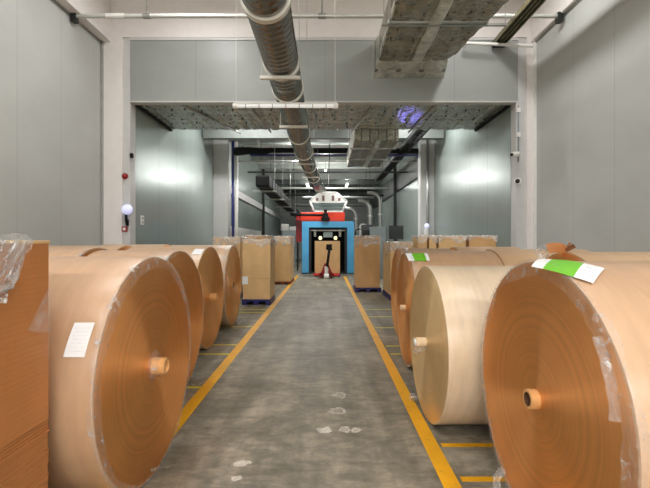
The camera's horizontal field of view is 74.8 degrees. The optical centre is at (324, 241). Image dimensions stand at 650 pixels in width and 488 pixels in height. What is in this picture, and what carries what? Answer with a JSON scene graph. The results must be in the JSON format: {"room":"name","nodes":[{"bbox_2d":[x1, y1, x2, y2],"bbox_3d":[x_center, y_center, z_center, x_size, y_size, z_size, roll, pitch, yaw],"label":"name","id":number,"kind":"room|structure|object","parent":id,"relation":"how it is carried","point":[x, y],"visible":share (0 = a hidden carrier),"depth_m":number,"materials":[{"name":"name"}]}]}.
{"room":"paper factory warehouse","nodes":[
{"label":"paper factory warehouse","id":0,"kind":"room"},
{"bbox_2d":[0,0,99,245],"bbox_3d":[-5.075,-1.485,1.250,0.150,5.970,16.500,0,0,0],"label":"wall","id":1,"kind":"structure","parent":0,"point":[50,64],"depth_m":7.68,"materials":[{"name":"metal"}]},
{"bbox_2d":[52,0,100,42],"bbox_3d":[-4.984,-4.450,1.220,0.029,0.040,16.440,0,0,0],"label":"trim","id":2,"kind":"structure","parent":1,"relation":"attached to","point":[55,1],"depth_m":8.67,"materials":[{"name":"metal"}]},
{"bbox_2d":[100,41,103,244],"bbox_3d":[-4.974,-1.485,9.470,0.049,5.970,0.060,0,0,0],"label":"trim","id":3,"kind":"structure","parent":1,"relation":"attached to","point":[102,42],"depth_m":9.46,"materials":[{"name":"metal"}]},
{"bbox_2d":[135,106,212,244],"bbox_3d":[-4.435,-1.250,13.225,0.130,5.500,6.850,0,0,0],"label":"wall","id":4,"kind":"structure","parent":0,"point":[174,170],"depth_m":12.10,"materials":[{"name":"metal"}]},
{"bbox_2d":[123,38,134,243],"bbox_3d":[-4.450,-1.540,9.670,0.160,6.080,0.260,0,0,0],"label":"trim","id":5,"kind":"structure","parent":4,"relation":"attached to","point":[128,108],"depth_m":9.54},
{"bbox_2d":[121,204,132,225],"bbox_3d":[-4.380,-0.598,9.418,0.230,0.475,0.245,0,0,0],"label":"beacon","id":6,"kind":"object","parent":5,"relation":"attached to","point":[127,209],"visible":1,"depth_m":9.36,"materials":[{"name":"white"}]},
{"bbox_2d":[135,105,172,131],"bbox_3d":[-4.330,-3.150,10.880,0.060,0.060,2.240,0,0,0],"label":"channel","id":7,"kind":"object","parent":4,"relation":"attached to","point":[137,106],"visible":0.86,"depth_m":10.74,"materials":[{"name":"black metal"}]},
{"bbox_2d":[231,143,279,238],"bbox_3d":[-3.975,-1.550,27.050,0.150,6.100,19.900,0,0,0],"label":"wall","id":8,"kind":"structure","parent":0,"point":[249,216],"depth_m":22.55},
{"bbox_2d":[231,226,260,237],"bbox_3d":[-3.870,-0.350,21.310,0.060,0.600,8.380,0,0,0],"label":"trim","id":9,"kind":"structure","parent":8,"relation":"attached to","point":[241,231],"depth_m":20.53,"materials":[{"name":"white metal"}]},
{"bbox_2d":[231,186,281,219],"bbox_3d":[-3.840,-2.100,27.050,0.120,0.300,19.900,0,0,0],"label":"trim","id":10,"kind":"structure","parent":8,"relation":"attached to","point":[241,196],"depth_m":22.70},
{"bbox_2d":[242,145,400,169],"bbox_3d":[0.000,-4.625,27.125,8.100,0.150,20.050,0,0,0],"label":"ceiling","id":11,"kind":"structure","parent":0,"point":[255,146],"depth_m":20.46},
{"bbox_2d":[253,139,300,217],"bbox_3d":[-2.220,-3.170,24.900,0.860,2.660,20.600,0,0,0],"label":"duct","id":12,"kind":"object","parent":11,"relation":"hanging from","point":[265,183],"visible":0.84,"depth_m":17.36,"materials":[{"name":"metal"}]},
{"bbox_2d":[269,153,346,153],"bbox_3d":[0.000,-4.415,20.680,7.800,0.270,0.160,0,0,0],"label":"ceiling beam","id":13,"kind":"structure","parent":11,"relation":"attached to","point":[269,153],"depth_m":20.60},
{"bbox_2d":[238,143,401,144],"bbox_3d":[0.000,-4.415,18.680,7.800,0.270,0.160,0,0,0],"label":"ceiling beam","id":14,"kind":"structure","parent":11,"relation":"attached to","point":[238,143],"depth_m":18.66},
{"bbox_2d":[258,164,385,168],"bbox_3d":[0.000,-4.415,24.880,7.800,0.270,0.160,0,0,0],"label":"ceiling beam","id":15,"kind":"structure","parent":11,"relation":"attached to","point":[260,166],"depth_m":24.80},
{"bbox_2d":[252,156,391,160],"bbox_3d":[0.000,-4.415,22.680,7.800,0.270,0.160,0,0,0],"label":"ceiling beam","id":16,"kind":"structure","parent":11,"relation":"attached to","point":[254,158],"depth_m":22.60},
{"bbox_2d":[234,143,415,161],"bbox_3d":[0.000,-3.965,17.900,7.700,1.190,0.060,0,0,0],"label":"ceiling pipe","id":17,"kind":"object","parent":11,"relation":"hanging from","point":[329,143],"visible":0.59,"depth_m":17.87,"materials":[{"name":"metal"}]},
{"bbox_2d":[265,170,385,178],"bbox_3d":[0.000,-4.275,27.080,7.800,0.550,0.160,0,0,0],"label":"ceiling beam","id":18,"kind":"structure","parent":11,"relation":"attached to","point":[277,175],"depth_m":27.00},
{"bbox_2d":[272,179,380,183],"bbox_3d":[0.000,-4.275,29.480,7.800,0.550,0.160,0,0,0],"label":"ceiling beam","id":19,"kind":"structure","parent":11,"relation":"attached to","point":[277,181],"depth_m":29.40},
{"bbox_2d":[277,184,376,187],"bbox_3d":[0.000,-4.275,32.080,7.800,0.550,0.160,0,0,0],"label":"ceiling beam","id":20,"kind":"structure","parent":11,"relation":"attached to","point":[278,185],"depth_m":32.00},
{"bbox_2d":[282,190,372,192],"bbox_3d":[0.000,-4.275,34.680,7.800,0.550,0.160,0,0,0],"label":"ceiling beam","id":21,"kind":"structure","parent":11,"relation":"attached to","point":[284,191],"depth_m":34.60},
{"bbox_2d":[248,162,407,172],"bbox_3d":[0.125,-3.885,19.800,7.450,1.350,0.080,0,0,0],"label":"ceiling pipe","id":22,"kind":"object","parent":11,"relation":"hanging from","point":[329,171],"visible":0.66,"depth_m":19.78,"materials":[{"name":"metal"}]},
{"bbox_2d":[293,184,366,206],"bbox_3d":[0.150,-3.570,31.000,6.300,1.980,0.240,0,0,0],"label":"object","id":23,"kind":"object","parent":11,"relation":"hanging from","point":[356,204],"visible":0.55,"depth_m":30.94,"materials":[{"name":"metal"}]},
{"bbox_2d":[280,162,388,189],"bbox_3d":[0.550,-3.750,23.800,6.100,1.620,0.120,0,0,0],"label":"ceiling pipe","id":24,"kind":"object","parent":11,"relation":"hanging from","point":[293,187],"visible":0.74,"depth_m":23.76,"materials":[{"name":"metal"}]},
{"bbox_2d":[286,169,383,195],"bbox_3d":[0.200,-3.680,26.000,6.800,1.760,0.100,0,0,0],"label":"ceiling pipe","id":25,"kind":"object","parent":11,"relation":"hanging from","point":[288,169],"visible":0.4,"depth_m":25.95,"materials":[{"name":"black metal"}]},
{"bbox_2d":[302,179,374,199],"bbox_3d":[0.900,-3.695,28.400,4.800,1.730,0.240,0,0,0],"label":"ceiling pipe","id":26,"kind":"object","parent":11,"relation":"hanging from","point":[303,197],"visible":0.57,"depth_m":28.32,"materials":[{"name":"metal"}]},
{"bbox_2d":[375,129,429,180],"bbox_3d":[3.060,-4.100,18.300,0.400,1.200,12.000,0,0,0],"label":"cable tray","id":27,"kind":"object","parent":11,"relation":"hanging from","point":[414,137],"visible":0.71,"depth_m":15.91,"materials":[{"name":"metal"}]},
{"bbox_2d":[203,129,443,138],"bbox_3d":[-0.050,-3.910,15.100,8.500,0.480,0.200,0,0,0],"label":"beam","id":28,"kind":"structure","parent":0,"point":[207,134],"depth_m":15.00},
{"bbox_2d":[130,40,517,100],"bbox_3d":[-0.020,-3.860,9.615,8.700,1.400,0.170,0,0,0],"label":"wall","id":29,"kind":"structure","parent":0,"point":[160,70],"depth_m":9.53,"materials":[{"name":"metal"}]},
{"bbox_2d":[185,105,240,133],"bbox_3d":[-2.850,-3.155,11.100,0.050,0.050,2.530,0,0,18],"label":"conduit","id":30,"kind":"object","parent":29,"relation":"attached to","point":[187,107],"visible":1,"depth_m":10.87,"materials":[{"name":"metal"}]},
{"bbox_2d":[250,108,271,132],"bbox_3d":[-1.650,-3.155,11.050,0.050,0.050,2.309,0,0,5],"label":"conduit","id":31,"kind":"object","parent":29,"relation":"attached to","point":[252,109],"visible":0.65,"depth_m":10.91,"materials":[{"name":"metal"}]},
{"bbox_2d":[140,105,505,129],"bbox_3d":[-0.045,-3.319,10.860,8.650,0.361,2.280,0,0,0],"label":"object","id":32,"kind":"structure","parent":29,"relation":"attached to","point":[382,117],"depth_m":10.81,"materials":[{"name":"concrete"}]},
{"bbox_2d":[130,101,517,104],"bbox_3d":[-0.020,-3.145,9.620,8.700,0.030,0.200,0,0,0],"label":"trim","id":33,"kind":"structure","parent":29,"relation":"attached to","point":[132,102],"depth_m":9.54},
{"bbox_2d":[130,37,518,39],"bbox_3d":[-0.020,-4.550,9.535,8.700,0.060,0.050,0,0,0],"label":"trim","id":34,"kind":"structure","parent":29,"relation":"attached to","point":[131,38],"depth_m":9.51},
{"bbox_2d":[350,106,372,132],"bbox_3d":[0.925,-3.155,11.050,0.050,0.050,2.326,0,0,-9],"label":"conduit","id":35,"kind":"object","parent":29,"relation":"attached to","point":[371,107],"visible":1,"depth_m":10.86,"materials":[{"name":"metal"}]},
{"bbox_2d":[408,105,434,132],"bbox_3d":[2.475,-3.155,11.050,0.050,0.050,2.305,0,0,-4],"label":"conduit","id":36,"kind":"object","parent":29,"relation":"attached to","point":[433,107],"visible":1,"depth_m":10.85,"materials":[{"name":"metal"}]},
{"bbox_2d":[511,38,525,248],"bbox_3d":[4.400,-1.540,9.670,0.220,6.080,0.260,0,0,0],"label":"trim","id":37,"kind":"structure","parent":29,"relation":"attached to","point":[518,169],"depth_m":9.54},
{"bbox_2d":[516,106,520,161],"bbox_3d":[4.330,-2.425,9.510,0.070,1.250,0.060,0,0,0],"label":"conduit","id":38,"kind":"object","parent":29,"relation":"attached to","point":[518,110],"visible":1,"depth_m":9.51,"materials":[{"name":"white metal"}]},
{"bbox_2d":[213,139,434,142],"bbox_3d":[-0.050,-4.400,16.850,8.900,0.800,0.500,0,0,0],"label":"beam","id":39,"kind":"structure","parent":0,"point":[230,140],"depth_m":16.75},
{"bbox_2d":[140,259,508,487],"bbox_3d":[-0.100,1.559,15.500,10.600,0.122,45.000,0,0,0],"label":"floor","id":40,"kind":"structure","parent":0,"point":[310,399],"depth_m":3.74,"materials":[{"name":"concrete"}]},
{"bbox_2d":[0,420,48,487],"bbox_3d":[-1.623,1.158,1.419,0.718,0.684,1.058,0,0,0],"label":"stack","id":41,"kind":"object","parent":40,"relation":"on","point":[23,462],"visible":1,"depth_m":1.81,"materials":[{"name":"brown cardboard"}]},
{"bbox_2d":[0,233,49,449],"bbox_3d":[-1.594,0.384,1.421,0.776,0.859,1.066,0,0,0],"label":"carton","id":42,"kind":"object","parent":41,"relation":"on","point":[24,264],"visible":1,"depth_m":1.78,"materials":[{"name":"brown"}]},
{"bbox_2d":[49,248,105,256],"bbox_3d":[-2.892,0.778,4.312,1.216,1.463,1.464,0,0,1],"label":"paper roll","id":43,"kind":"object","parent":40,"relation":"on","point":[53,252],"visible":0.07,"depth_m":4.09,"materials":[{"name":"brown"}]},
{"bbox_2d":[49,245,130,249],"bbox_3d":[-3.415,0.775,6.100,1.150,1.451,1.450,0,0,0],"label":"paper roll","id":44,"kind":"object","parent":40,"relation":"on","point":[122,247],"visible":0.05,"depth_m":5.96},
{"bbox_2d":[104,0,122,243],"bbox_3d":[-4.915,-2.200,9.725,0.770,7.400,0.450,0,0,0],"label":"column","id":45,"kind":"structure","parent":40,"relation":"on","point":[113,50],"depth_m":9.50,"materials":[{"name":"white paint"}]},
{"bbox_2d":[47,256,189,487],"bbox_3d":[-1.567,0.796,2.742,1.170,1.426,1.426,0,0,1],"label":"paper roll","id":46,"kind":"object","parent":40,"relation":"on","point":[119,337],"visible":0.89,"depth_m":2.33,"materials":[{"name":"brown"}]},
{"bbox_2d":[100,244,170,246],"bbox_3d":[-3.435,0.772,7.720,1.150,1.457,1.457,0,0,0],"label":"paper roll","id":47,"kind":"object","parent":40,"relation":"on","point":[131,245],"visible":0.06,"depth_m":7.56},
{"bbox_2d":[87,250,202,385],"bbox_3d":[-1.739,0.791,4.193,0.942,1.438,1.439,0,0,3],"label":"paper roll","id":48,"kind":"object","parent":40,"relation":"on","point":[182,263],"visible":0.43,"depth_m":4.45,"materials":[{"name":"brown"}]},
{"bbox_2d":[127,247,223,348],"bbox_3d":[-2.133,0.784,6.064,1.190,1.433,1.433,0,0,2],"label":"paper roll","id":49,"kind":"object","parent":40,"relation":"on","point":[207,261],"visible":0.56,"depth_m":5.99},
{"bbox_2d":[169,245,243,325],"bbox_3d":[-2.103,0.777,7.655,1.290,1.466,1.466,0,0,-1],"label":"paper roll","id":50,"kind":"object","parent":40,"relation":"on","point":[228,254],"visible":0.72,"depth_m":7.47,"materials":[{"name":"brown"}]},
{"bbox_2d":[213,140,230,237],"bbox_3d":[-4.085,-1.250,16.875,0.570,5.500,0.450,0,0,0],"label":"column","id":51,"kind":"structure","parent":40,"relation":"on","point":[221,148],"depth_m":16.65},
{"bbox_2d":[232,141,233,236],"bbox_3d":[-3.660,-1.250,16.900,0.100,5.500,0.100,0,0,0],"label":"riser pipe","id":52,"kind":"object","parent":40,"relation":"on","point":[232,141],"visible":0.66,"depth_m":16.85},
{"bbox_2d":[235,141,237,236],"bbox_3d":[-3.520,-1.250,16.900,0.140,5.500,0.140,0,0,0],"label":"riser pipe","id":53,"kind":"object","parent":40,"relation":"on","point":[236,142],"visible":0.66,"depth_m":16.84,"materials":[{"name":"white metal"}]},
{"bbox_2d":[242,295,274,304],"bbox_3d":[-1.640,1.435,10.610,0.680,0.130,0.980,0,0,0],"label":"pallet","id":54,"kind":"object","parent":40,"relation":"on","point":[244,301],"visible":0.71,"depth_m":10.13,"materials":[{"name":"blue plastic"}]},
{"bbox_2d":[242,239,275,298],"bbox_3d":[-1.635,0.643,10.610,0.698,1.454,0.995,0,0,0],"label":"carton","id":55,"kind":"object","parent":54,"relation":"on","point":[258,278],"visible":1,"depth_m":10.13,"materials":[{"name":"brown"}]},
{"bbox_2d":[262,169,264,235],"bbox_3d":[-3.740,-1.525,25.800,0.160,6.050,0.160,0,0,0],"label":"steel post","id":56,"kind":"object","parent":40,"relation":"on","point":[263,193],"visible":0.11,"depth_m":25.72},
{"bbox_2d":[275,278,293,283],"bbox_3d":[-1.505,1.450,15.800,0.610,0.100,1.600,0,0,0],"label":"pallet","id":57,"kind":"object","parent":40,"relation":"on","point":[292,280],"visible":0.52,"depth_m":15.01,"materials":[{"name":"red wood"}]},
{"bbox_2d":[273,236,293,281],"bbox_3d":[-1.510,0.588,15.800,0.621,1.624,1.615,0,0,0],"label":"carton","id":58,"kind":"object","parent":57,"relation":"on","point":[284,247],"visible":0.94,"depth_m":15.02,"materials":[{"name":"brown"}]},
{"bbox_2d":[281,227,295,266],"bbox_3d":[-2.175,0.300,25.150,0.850,2.400,0.300,0,0,0],"label":"guard","id":59,"kind":"object","parent":40,"relation":"on","point":[284,233],"visible":0.33,"depth_m":25.00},
{"bbox_2d":[280,231,298,270],"bbox_3d":[-1.900,0.450,22.600,0.960,2.100,0.560,0,0,0],"label":"steel shelf","id":60,"kind":"object","parent":40,"relation":"on","point":[297,247],"visible":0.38,"depth_m":22.35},
{"bbox_2d":[281,224,288,230],"bbox_3d":[-2.120,-0.780,22.585,0.380,0.350,0.330,0,0,0],"label":"bundle","id":61,"kind":"object","parent":60,"relation":"on","point":[284,227],"visible":1,"depth_m":22.42,"materials":[{"name":"white paper"}]},
{"bbox_2d":[291,192,353,273],"bbox_3d":[-0.123,-0.455,20.852,2.976,3.910,2.095,0,0,0],"label":"machine","id":62,"kind":"object","parent":40,"relation":"on","point":[325,225],"visible":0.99,"depth_m":20.25,"materials":[{"name":"blue painted metal"},{"name":"red painted metal"},{"name":"dark steel"}]},
{"bbox_2d":[301,192,347,221],"bbox_3d":[-0.037,-1.695,20.925,2.246,1.430,1.350,0,0,0],"label":"hood","id":63,"kind":"object","parent":62,"relation":"attached to","point":[323,197],"depth_m":20.26,"materials":[{"name":"white metal"}]},
{"bbox_2d":[313,244,339,278],"bbox_3d":[0.060,0.794,17.742,1.100,1.413,1.075,0,0,0],"label":"jack","id":64,"kind":"object","parent":40,"relation":"on","point":[326,271],"visible":1,"depth_m":17.36,"materials":[{"name":"red metal"}]},
{"bbox_2d":[345,207,357,235],"bbox_3d":[1.722,-0.385,27.500,0.845,3.770,0.290,0,0,0],"label":"duct","id":65,"kind":"object","parent":40,"relation":"on","point":[354,212],"visible":0.66,"depth_m":27.40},
{"bbox_2d":[358,199,372,224],"bbox_3d":[2.328,-0.490,24.500,0.855,3.980,0.310,0,0,0],"label":"duct","id":66,"kind":"object","parent":40,"relation":"on","point":[362,201],"visible":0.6,"depth_m":24.39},
{"bbox_2d":[353,285,380,291],"bbox_3d":[1.290,1.435,13.200,0.780,0.130,1.000,0,0,0],"label":"pallet","id":67,"kind":"object","parent":40,"relation":"on","point":[354,286],"visible":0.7,"depth_m":12.70,"materials":[{"name":"blue plastic"}]},
{"bbox_2d":[354,235,379,287],"bbox_3d":[1.295,0.584,13.215,0.760,1.573,0.986,0,0,0],"label":"carton","id":68,"kind":"object","parent":67,"relation":"on","point":[366,248],"visible":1,"depth_m":12.75,"materials":[{"name":"brown"}]},
{"bbox_2d":[362,225,372,235],"bbox_3d":[1.950,0.350,19.675,0.500,2.300,0.350,0,0,0],"label":"display screen","id":69,"kind":"object","parent":40,"relation":"on","point":[365,228],"visible":0.43,"depth_m":19.60,"materials":[{"name":"metal"}]},
{"bbox_2d":[367,191,382,226],"bbox_3d":[2.712,-0.625,23.000,0.825,4.250,0.250,0,0,0],"label":"duct","id":70,"kind":"object","parent":40,"relation":"on","point":[377,195],"visible":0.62,"depth_m":22.91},
{"bbox_2d":[370,227,385,278],"bbox_3d":[2.180,0.440,17.580,0.600,2.120,0.640,0,0,0],"label":"tall cabinet","id":71,"kind":"object","parent":40,"relation":"on","point":[377,231],"visible":0.4,"depth_m":17.29,"materials":[{"name":"metal"}]},
{"bbox_2d":[382,289,390,299],"bbox_3d":[2.000,1.435,11.600,0.680,0.130,1.400,0,0,0],"label":"pallet","id":72,"kind":"object","parent":40,"relation":"on","point":[384,292],"visible":0.24,"depth_m":11.47,"materials":[{"name":"blue plastic"}]},
{"bbox_2d":[383,241,412,294],"bbox_3d":[2.000,0.673,11.615,0.683,1.394,1.386,0,0,0],"label":"carton","id":73,"kind":"object","parent":72,"relation":"on","point":[389,247],"visible":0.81,"depth_m":11.24,"materials":[{"name":"brown"}]},
{"bbox_2d":[393,165,396,240],"bbox_3d":[3.720,-1.525,22.600,0.160,6.050,0.160,0,0,0],"label":"steel post","id":74,"kind":"object","parent":40,"relation":"on","point":[395,167],"visible":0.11,"depth_m":22.52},
{"bbox_2d":[389,226,402,240],"bbox_3d":[3.050,0.400,18.275,0.620,2.200,0.350,0,0,0],"label":"display screen","id":75,"kind":"object","parent":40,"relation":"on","point":[395,232],"visible":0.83,"depth_m":18.20,"materials":[{"name":"plastic"}]},
{"bbox_2d":[391,248,449,336],"bbox_3d":[1.550,0.800,6.750,0.800,1.400,1.401,0,0,0],"label":"paper roll","id":76,"kind":"object","parent":40,"relation":"on","point":[398,252],"visible":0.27,"depth_m":6.93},
{"bbox_2d":[418,140,433,235],"bbox_3d":[4.010,-1.250,16.875,0.540,5.500,0.450,0,0,0],"label":"column","id":77,"kind":"structure","parent":40,"relation":"on","point":[422,143],"depth_m":16.65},
{"bbox_2d":[426,139,428,223],"bbox_3d":[4.000,-1.250,16.550,0.100,5.500,0.100,0,0,0],"label":"riser pipe","id":78,"kind":"object","parent":40,"relation":"on","point":[427,140],"visible":0.63,"depth_m":16.50,"materials":[{"name":"metal"}]},
{"bbox_2d":[396,248,503,366],"bbox_3d":[1.460,0.776,5.186,1.080,1.467,1.416,0,0,1],"label":"paper roll","id":79,"kind":"object","parent":40,"relation":"on","point":[410,263],"visible":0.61,"depth_m":4.96,"materials":[{"name":"brown"}]},
{"bbox_2d":[410,266,514,424],"bbox_3d":[1.344,0.855,3.624,1.188,1.305,1.300,0,0,-1],"label":"paper roll","id":80,"kind":"object","parent":40,"relation":"on","point":[450,305],"visible":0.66,"depth_m":3.19,"materials":[{"name":"beige paper"}]},
{"bbox_2d":[449,247,520,250],"bbox_3d":[2.530,0.788,6.750,1.000,1.425,1.425,0,0,0],"label":"paper roll","id":81,"kind":"object","parent":40,"relation":"on","point":[451,248],"visible":0.07,"depth_m":6.57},
{"bbox_2d":[526,18,532,248],"bbox_3d":[4.755,-2.200,9.725,0.490,7.400,0.450,0,0,0],"label":"column","id":82,"kind":"structure","parent":40,"relation":"on","point":[529,51],"depth_m":9.50,"materials":[{"name":"white paint"}]},
{"bbox_2d":[484,249,589,265],"bbox_3d":[2.595,0.794,5.250,1.150,1.413,1.413,0,0,0],"label":"paper roll","id":83,"kind":"object","parent":40,"relation":"on","point":[508,257],"visible":0.11,"depth_m":4.97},
{"bbox_2d":[483,259,649,487],"bbox_3d":[1.512,0.798,2.169,1.121,1.424,1.424,0,0,-1],"label":"paper roll","id":84,"kind":"object","parent":40,"relation":"on","point":[566,343],"visible":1,"depth_m":1.91,"materials":[{"name":"brown"}]},
{"bbox_2d":[538,242,649,260],"bbox_3d":[2.508,0.748,3.660,1.304,1.505,1.416,0,0,0],"label":"paper roll","id":85,"kind":"object","parent":40,"relation":"on","point":[561,252],"visible":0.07,"depth_m":3.54,"materials":[{"name":"brown"}]},
{"bbox_3d":[-2.595,1.435,11.750,0.730,0.130,1.100,0,0,0],"label":"pallet","id":86,"kind":"object","parent":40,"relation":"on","visible":0},
{"bbox_2d":[213,237,247,292],"bbox_3d":[-2.595,0.614,11.750,0.757,1.513,1.115,0,0,0],"label":"carton","id":87,"kind":"object","parent":86,"relation":"on","point":[237,241],"visible":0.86,"depth_m":11.22,"materials":[{"name":"brown"}]},
{"bbox_3d":[0.105,1.420,18.850,1.110,0.160,1.100,0,0,0],"label":"pallet","id":88,"kind":"object","parent":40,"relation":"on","visible":0},
{"bbox_2d":[315,241,339,272],"bbox_3d":[0.105,0.647,18.850,1.090,1.386,1.060,0,0,0],"label":"carton","id":89,"kind":"object","parent":88,"relation":"on","point":[321,252],"visible":0.89,"depth_m":18.32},
{"bbox_3d":[-2.050,1.435,13.150,0.700,0.130,1.100,0,0,0],"label":"pallet","id":90,"kind":"object","parent":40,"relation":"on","visible":0},
{"bbox_2d":[244,235,272,238],"bbox_3d":[-2.040,0.578,13.150,0.727,1.584,1.116,0,0,0],"label":"carton","id":91,"kind":"object","parent":90,"relation":"on","point":[253,236],"visible":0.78,"depth_m":12.62,"materials":[{"name":"brown"}]},
{"bbox_3d":[2.070,1.435,9.300,0.201,0.130,0.640,0,0,0],"label":"pallet","id":92,"kind":"object","parent":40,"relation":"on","visible":0},
{"bbox_2d":[412,235,427,247],"bbox_3d":[2.070,0.609,9.300,0.231,1.522,0.654,0,0,0],"label":"carton","id":93,"kind":"object","parent":92,"relation":"on","point":[418,241],"visible":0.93,"depth_m":9.00,"materials":[{"name":"brown"}]},
{"bbox_3d":[2.285,1.435,9.300,0.165,0.130,0.640,0,0,0],"label":"pallet","id":94,"kind":"object","parent":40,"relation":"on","visible":0},
{"bbox_2d":[425,235,436,247],"bbox_3d":[2.285,0.610,9.300,0.193,1.520,0.656,0,0,0],"label":"carton","id":95,"kind":"object","parent":94,"relation":"on","point":[431,240],"visible":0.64,"depth_m":9.00,"materials":[{"name":"brown"}]},
{"bbox_3d":[2.701,1.435,9.300,0.591,0.130,0.640,0,0,0],"label":"pallet","id":96,"kind":"object","parent":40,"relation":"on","visible":0},
{"bbox_2d":[436,235,466,248],"bbox_3d":[2.701,0.610,9.300,0.636,1.521,0.655,0,0,0],"label":"carton","id":97,"kind":"object","parent":96,"relation":"on","point":[444,241],"visible":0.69,"depth_m":9.00,"materials":[{"name":"brown"}]},
{"bbox_3d":[3.341,1.435,9.300,0.582,0.130,0.640,0,0,0],"label":"pallet","id":98,"kind":"object","parent":40,"relation":"on","visible":0},
{"bbox_2d":[462,235,496,246],"bbox_3d":[3.341,0.610,9.300,0.627,1.521,0.656,0,0,0],"label":"carton","id":99,"kind":"object","parent":98,"relation":"on","point":[471,241],"visible":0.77,"depth_m":9.00,"materials":[{"name":"brown"}]},
{"bbox_2d":[280,193,369,258],"bbox_3d":[0.000,-1.550,37.075,8.100,6.100,0.150,0,0,0],"label":"wall","id":100,"kind":"structure","parent":0,"point":[362,212],"depth_m":37.00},
{"bbox_2d":[372,143,417,241],"bbox_3d":[3.975,-1.550,27.050,0.150,6.100,19.900,0,0,0],"label":"wall","id":101,"kind":"structure","parent":0,"point":[407,197],"depth_m":21.12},
{"bbox_2d":[370,156,417,206],"bbox_3d":[3.870,-3.250,26.600,0.060,0.900,18.800,0,0,0],"label":"window","id":102,"kind":"structure","parent":101,"relation":"in","point":[411,167],"depth_m":21.20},
{"bbox_2d":[372,174,417,208],"bbox_3d":[3.850,-2.740,26.600,0.100,0.120,18.800,0,0,0],"label":"trim","id":103,"kind":"structure","parent":101,"relation":"attached to","point":[415,177],"depth_m":21.11,"materials":[{"name":"metal"}]},
{"bbox_2d":[434,106,510,246],"bbox_3d":[4.365,-1.250,13.225,0.170,5.500,6.850,0,0,0],"label":"wall","id":104,"kind":"structure","parent":0,"point":[472,170],"depth_m":12.01,"materials":[{"name":"metal"}]},
{"bbox_2d":[474,105,510,131],"bbox_3d":[4.240,-3.150,10.880,0.060,0.060,2.240,0,0,0],"label":"channel","id":105,"kind":"object","parent":104,"relation":"attached to","point":[504,108],"visible":0.86,"depth_m":10.68,"materials":[{"name":"black metal"}]},
{"bbox_2d":[537,0,649,251],"bbox_3d":[4.775,-1.485,1.250,0.150,5.970,16.500,0,0,0],"label":"wall","id":106,"kind":"structure","parent":0,"point":[593,66],"depth_m":7.41,"materials":[{"name":"metal"}]},
{"bbox_2d":[533,41,536,248],"bbox_3d":[4.675,-1.485,9.470,0.049,5.970,0.060,0,0,0],"label":"trim","id":107,"kind":"structure","parent":106,"relation":"attached to","point":[534,43],"depth_m":9.44,"materials":[{"name":"white paint"}]},
{"bbox_2d":[535,0,580,42],"bbox_3d":[4.684,-4.450,1.220,0.029,0.040,16.440,0,0,0],"label":"trim","id":108,"kind":"structure","parent":106,"relation":"attached to","point":[577,1],"depth_m":8.65,"materials":[{"name":"metal"}]},
{"bbox_3d":[-0.100,-5.950,1.325,10.600,0.100,16.950,0,0,0],"label":"ceiling","id":109,"kind":"structure","parent":0,"visible":0},
{"bbox_2d":[56,0,110,41],"bbox_3d":[-5.040,-5.185,1.250,0.520,1.430,16.500,0,0,0],"label":"beam","id":110,"kind":"structure","parent":109,"relation":"attached to","point":[100,27],"depth_m":8.86,"materials":[{"name":"white paint"}]},
{"bbox_2d":[240,0,325,192],"bbox_3d":[-0.556,-4.075,10.858,0.787,3.650,19.725,0,0,1],"label":"spiral duct","id":111,"kind":"object","parent":109,"relation":"hanging from","point":[271,21],"visible":0.99,"depth_m":5.96,"materials":[{"name":"metal"}]},
{"bbox_2d":[232,102,337,108],"bbox_3d":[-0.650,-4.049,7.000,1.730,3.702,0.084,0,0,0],"label":"lamp","id":112,"kind":"object","parent":109,"relation":"hanging from","point":[236,105],"visible":1,"depth_m":6.97,"materials":[{"name":"white"}]},
{"bbox_2d":[70,0,562,23],"bbox_3d":[-0.160,-5.105,8.350,9.620,1.590,0.120,0,0,0],"label":"ceiling pipe","id":113,"kind":"object","parent":109,"relation":"hanging from","point":[74,18],"visible":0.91,"depth_m":8.31,"materials":[{"name":"metal"}]},
{"bbox_2d":[122,0,526,37],"bbox_3d":[-0.010,-5.240,9.700,9.040,1.320,0.400,0,0,0],"label":"beam","id":114,"kind":"structure","parent":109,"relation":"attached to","point":[131,27],"depth_m":9.50,"materials":[{"name":"white paint"}]},
{"bbox_2d":[372,0,508,77],"bbox_3d":[2.145,-4.784,6.540,2.310,2.233,6.080,0,0,0],"label":"duct","id":115,"kind":"object","parent":109,"relation":"hanging from","point":[416,38],"visible":1,"depth_m":7.71,"materials":[{"name":"metal"}]},
{"bbox_2d":[465,41,532,47],"bbox_3d":[3.785,-5.067,9.250,1.473,1.665,0.070,0,0,0],"label":"ceiling pipe","id":116,"kind":"object","parent":109,"relation":"hanging from","point":[468,42],"visible":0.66,"depth_m":9.22,"materials":[{"name":"white metal"}]},
{"bbox_2d":[492,0,545,47],"bbox_3d":[3.850,-5.110,6.730,0.282,1.580,5.460,0,0,0],"label":"cable tray","id":117,"kind":"object","parent":109,"relation":"hanging from","point":[529,7],"visible":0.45,"depth_m":8.43,"materials":[{"name":"metal"}]},
{"bbox_2d":[531,0,576,41],"bbox_3d":[4.800,-5.185,1.250,0.400,1.430,16.500,0,0,0],"label":"beam","id":118,"kind":"structure","parent":109,"relation":"attached to","point":[539,26],"depth_m":8.83,"materials":[{"name":"white paint"}]},
{"bbox_3d":[-0.050,-4.750,13.160,8.900,0.100,6.880,0,0,0],"label":"ceiling","id":119,"kind":"structure","parent":0,"visible":0},
{"bbox_2d":[233,143,418,155],"bbox_3d":[0.036,-4.016,16.450,7.130,1.371,0.332,0,0,0],"label":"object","id":120,"kind":"object","parent":119,"relation":"hanging from","point":[238,151],"visible":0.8,"depth_m":16.36,"materials":[{"name":"black metal"}]},
{"bbox_2d":[347,129,398,167],"bbox_3d":[1.480,-3.769,14.210,1.400,1.862,4.180,0,0,0],"label":"duct","id":121,"kind":"object","parent":119,"relation":"hanging from","point":[366,148],"visible":0.93,"depth_m":12.94,"materials":[{"name":"metal"}]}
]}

